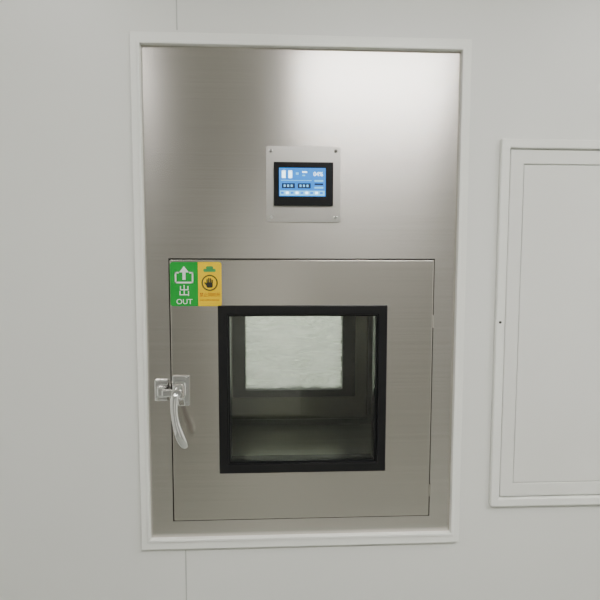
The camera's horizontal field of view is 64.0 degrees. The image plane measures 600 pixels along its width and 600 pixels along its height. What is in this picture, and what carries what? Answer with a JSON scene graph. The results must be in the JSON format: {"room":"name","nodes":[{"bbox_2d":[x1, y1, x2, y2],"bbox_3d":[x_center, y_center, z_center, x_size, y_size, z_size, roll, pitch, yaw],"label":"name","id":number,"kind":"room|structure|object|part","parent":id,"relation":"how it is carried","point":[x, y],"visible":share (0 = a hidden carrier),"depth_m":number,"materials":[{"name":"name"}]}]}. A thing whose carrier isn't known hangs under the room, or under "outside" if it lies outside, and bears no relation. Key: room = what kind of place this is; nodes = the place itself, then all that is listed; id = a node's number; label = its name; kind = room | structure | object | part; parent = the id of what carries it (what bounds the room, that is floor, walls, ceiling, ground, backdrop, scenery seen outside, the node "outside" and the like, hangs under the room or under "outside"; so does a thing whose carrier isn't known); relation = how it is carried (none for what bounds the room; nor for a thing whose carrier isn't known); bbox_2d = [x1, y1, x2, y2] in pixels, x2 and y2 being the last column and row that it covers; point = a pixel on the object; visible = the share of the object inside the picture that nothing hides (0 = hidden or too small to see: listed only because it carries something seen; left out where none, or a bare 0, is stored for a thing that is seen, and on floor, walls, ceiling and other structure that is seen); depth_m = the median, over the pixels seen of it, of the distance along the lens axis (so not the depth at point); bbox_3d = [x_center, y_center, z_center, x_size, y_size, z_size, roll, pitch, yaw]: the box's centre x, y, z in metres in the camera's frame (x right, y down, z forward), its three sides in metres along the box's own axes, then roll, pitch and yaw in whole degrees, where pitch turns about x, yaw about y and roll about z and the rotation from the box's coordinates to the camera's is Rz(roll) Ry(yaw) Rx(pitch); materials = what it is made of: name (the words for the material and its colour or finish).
{"room":"clean room","nodes":[
{"label":"clean room","id":0,"kind":"room"},
{"bbox_2d":[203,266,215,271],"bbox_3d":[-0.207,-0.071,1.096,0.028,0.013,0.001,0,4,-3],"label":"sticker","id":1,"kind":"object","parent":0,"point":[205,268],"depth_m":1.10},
{"bbox_2d":[246,316,340,385],"bbox_3d":[-0.029,-0.112,4.144,4.600,2.620,0.050,0,4,-3],"label":"wall","id":2,"kind":"structure","parent":0,"point":[321,377],"depth_m":4.16,"materials":[{"name":"paint"}]},
{"bbox_2d":[0,0,599,599],"bbox_3d":[0.105,0.108,1.155,4.600,2.620,0.050,0,4,-3],"label":"wall","id":3,"kind":"structure","parent":0,"point":[70,504],"depth_m":1.11,"materials":[{"name":"paint"}]},
{"bbox_2d":[176,0,177,29],"bbox_3d":[-0.272,-0.896,1.039,0.003,0.600,0.001,0,4,-3],"label":"seal","id":4,"kind":"object","parent":3,"relation":"attached to","point":[176,0],"visible":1,"depth_m":1.06,"materials":[{"name":"white rubber"}]},
{"bbox_2d":[185,550,186,599],"bbox_3d":[-0.274,0.979,1.177,0.003,0.760,0.001,0,4,-3],"label":"seal","id":5,"kind":"object","parent":3,"relation":"attached to","point":[185,550],"visible":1,"depth_m":1.15,"materials":[{"name":"grey rubber"}]},
{"bbox_2d":[129,31,471,549],"bbox_3d":[0.006,0.001,1.113,0.762,1.182,0.010,0,4,-3],"label":"trim","id":6,"kind":"structure","parent":3,"relation":"attached to","point":[133,35],"depth_m":1.10,"materials":[{"name":"white metal"}]},
{"bbox_2d":[141,45,460,537],"bbox_3d":[0.005,-0.001,1.140,0.720,1.132,0.046,0,4,-3],"label":"panel","id":7,"kind":"object","parent":3,"relation":"attached to","point":[210,115],"visible":0.78,"depth_m":1.10,"materials":[{"name":"silver metal"}]},
{"bbox_2d":[154,260,433,520],"bbox_3d":[-0.013,0.216,1.119,0.649,0.615,0.095,0,4,-3],"label":"door","id":8,"kind":"structure","parent":7,"relation":"attached to","point":[211,483],"depth_m":1.13,"materials":[{"name":"silver metal"}]},
{"bbox_3d":[-0.273,0.272,1.075,0.041,0.125,0.021,2,5,23],"label":"lever","id":9,"kind":"part","parent":8,"relation":"part of","materials":[{"name":"silver metal"}]},
{"bbox_2d":[171,258,430,259],"bbox_3d":[0.005,0.212,1.171,0.617,0.624,0.015,0,4,-3],"label":"seal","id":10,"kind":"object","parent":8,"relation":"attached to","point":[171,258],"depth_m":1.14,"materials":[{"name":"black rubber"}]},
{"bbox_2d":[232,424,371,455],"bbox_3d":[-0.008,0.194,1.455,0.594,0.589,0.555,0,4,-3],"label":"floor","id":11,"kind":"structure","parent":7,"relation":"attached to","point":[249,440],"depth_m":1.60,"materials":[{"name":"silver metal"}]},
{"bbox_2d":[266,146,340,221],"bbox_3d":[0.008,-0.263,1.093,0.169,0.170,0.011,0,4,-3],"label":"panel","id":12,"kind":"object","parent":7,"relation":"attached to","point":[303,182],"visible":1,"depth_m":1.09,"materials":[{"name":"silver metal"}]},
{"bbox_2d":[136,40,465,542],"bbox_3d":[0.006,0.001,1.113,0.733,1.145,0.017,0,4,-3],"label":"trim lip","id":13,"kind":"object","parent":3,"relation":"attached to","point":[139,43],"visible":1,"depth_m":1.10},
{"bbox_2d":[489,139,599,506],"bbox_3d":[0.714,0.065,1.147,0.504,0.875,0.014,0,4,-3],"label":"access panel","id":14,"kind":"object","parent":3,"relation":"attached to","point":[545,423],"visible":1,"depth_m":1.14,"materials":[{"name":"paint"}]},
{"bbox_3d":[0.714,0.065,1.151,0.388,0.759,0.004,0,4,-3],"label":"panel","id":15,"kind":"part","parent":14,"relation":"part of","materials":[{"name":"paint"}]},
{"bbox_3d":[0.078,0.064,1.753,4.600,2.620,0.050,0,4,-3],"label":"wall","id":16,"kind":"structure","parent":0,"visible":0},
{"bbox_3d":[-0.022,-0.045,1.743,0.720,1.132,0.047,0,4,-3],"label":"panel","id":17,"kind":"object","parent":16,"relation":"attached to","visible":0},
{"bbox_2d":[231,316,368,419],"bbox_3d":[-0.021,0.169,1.761,0.611,0.618,0.060,0,4,-3],"label":"door leaf","id":18,"kind":"structure","parent":17,"relation":"attached to","point":[349,399],"depth_m":1.76,"materials":[{"name":"silver metal"}]},
{"bbox_3d":[-0.022,0.151,1.758,0.356,0.353,0.005,0,4,-3],"label":"pane","id":19,"kind":"part","parent":18,"relation":"part of","materials":[{"name":"clear glass"}]},
{"bbox_2d":[232,316,372,425],"bbox_3d":[-0.020,0.171,1.734,0.631,0.638,0.008,0,4,-3],"label":"door frame","id":20,"kind":"object","parent":17,"relation":"attached to","point":[320,421],"visible":0.19,"depth_m":1.75,"materials":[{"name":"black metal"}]}
]}

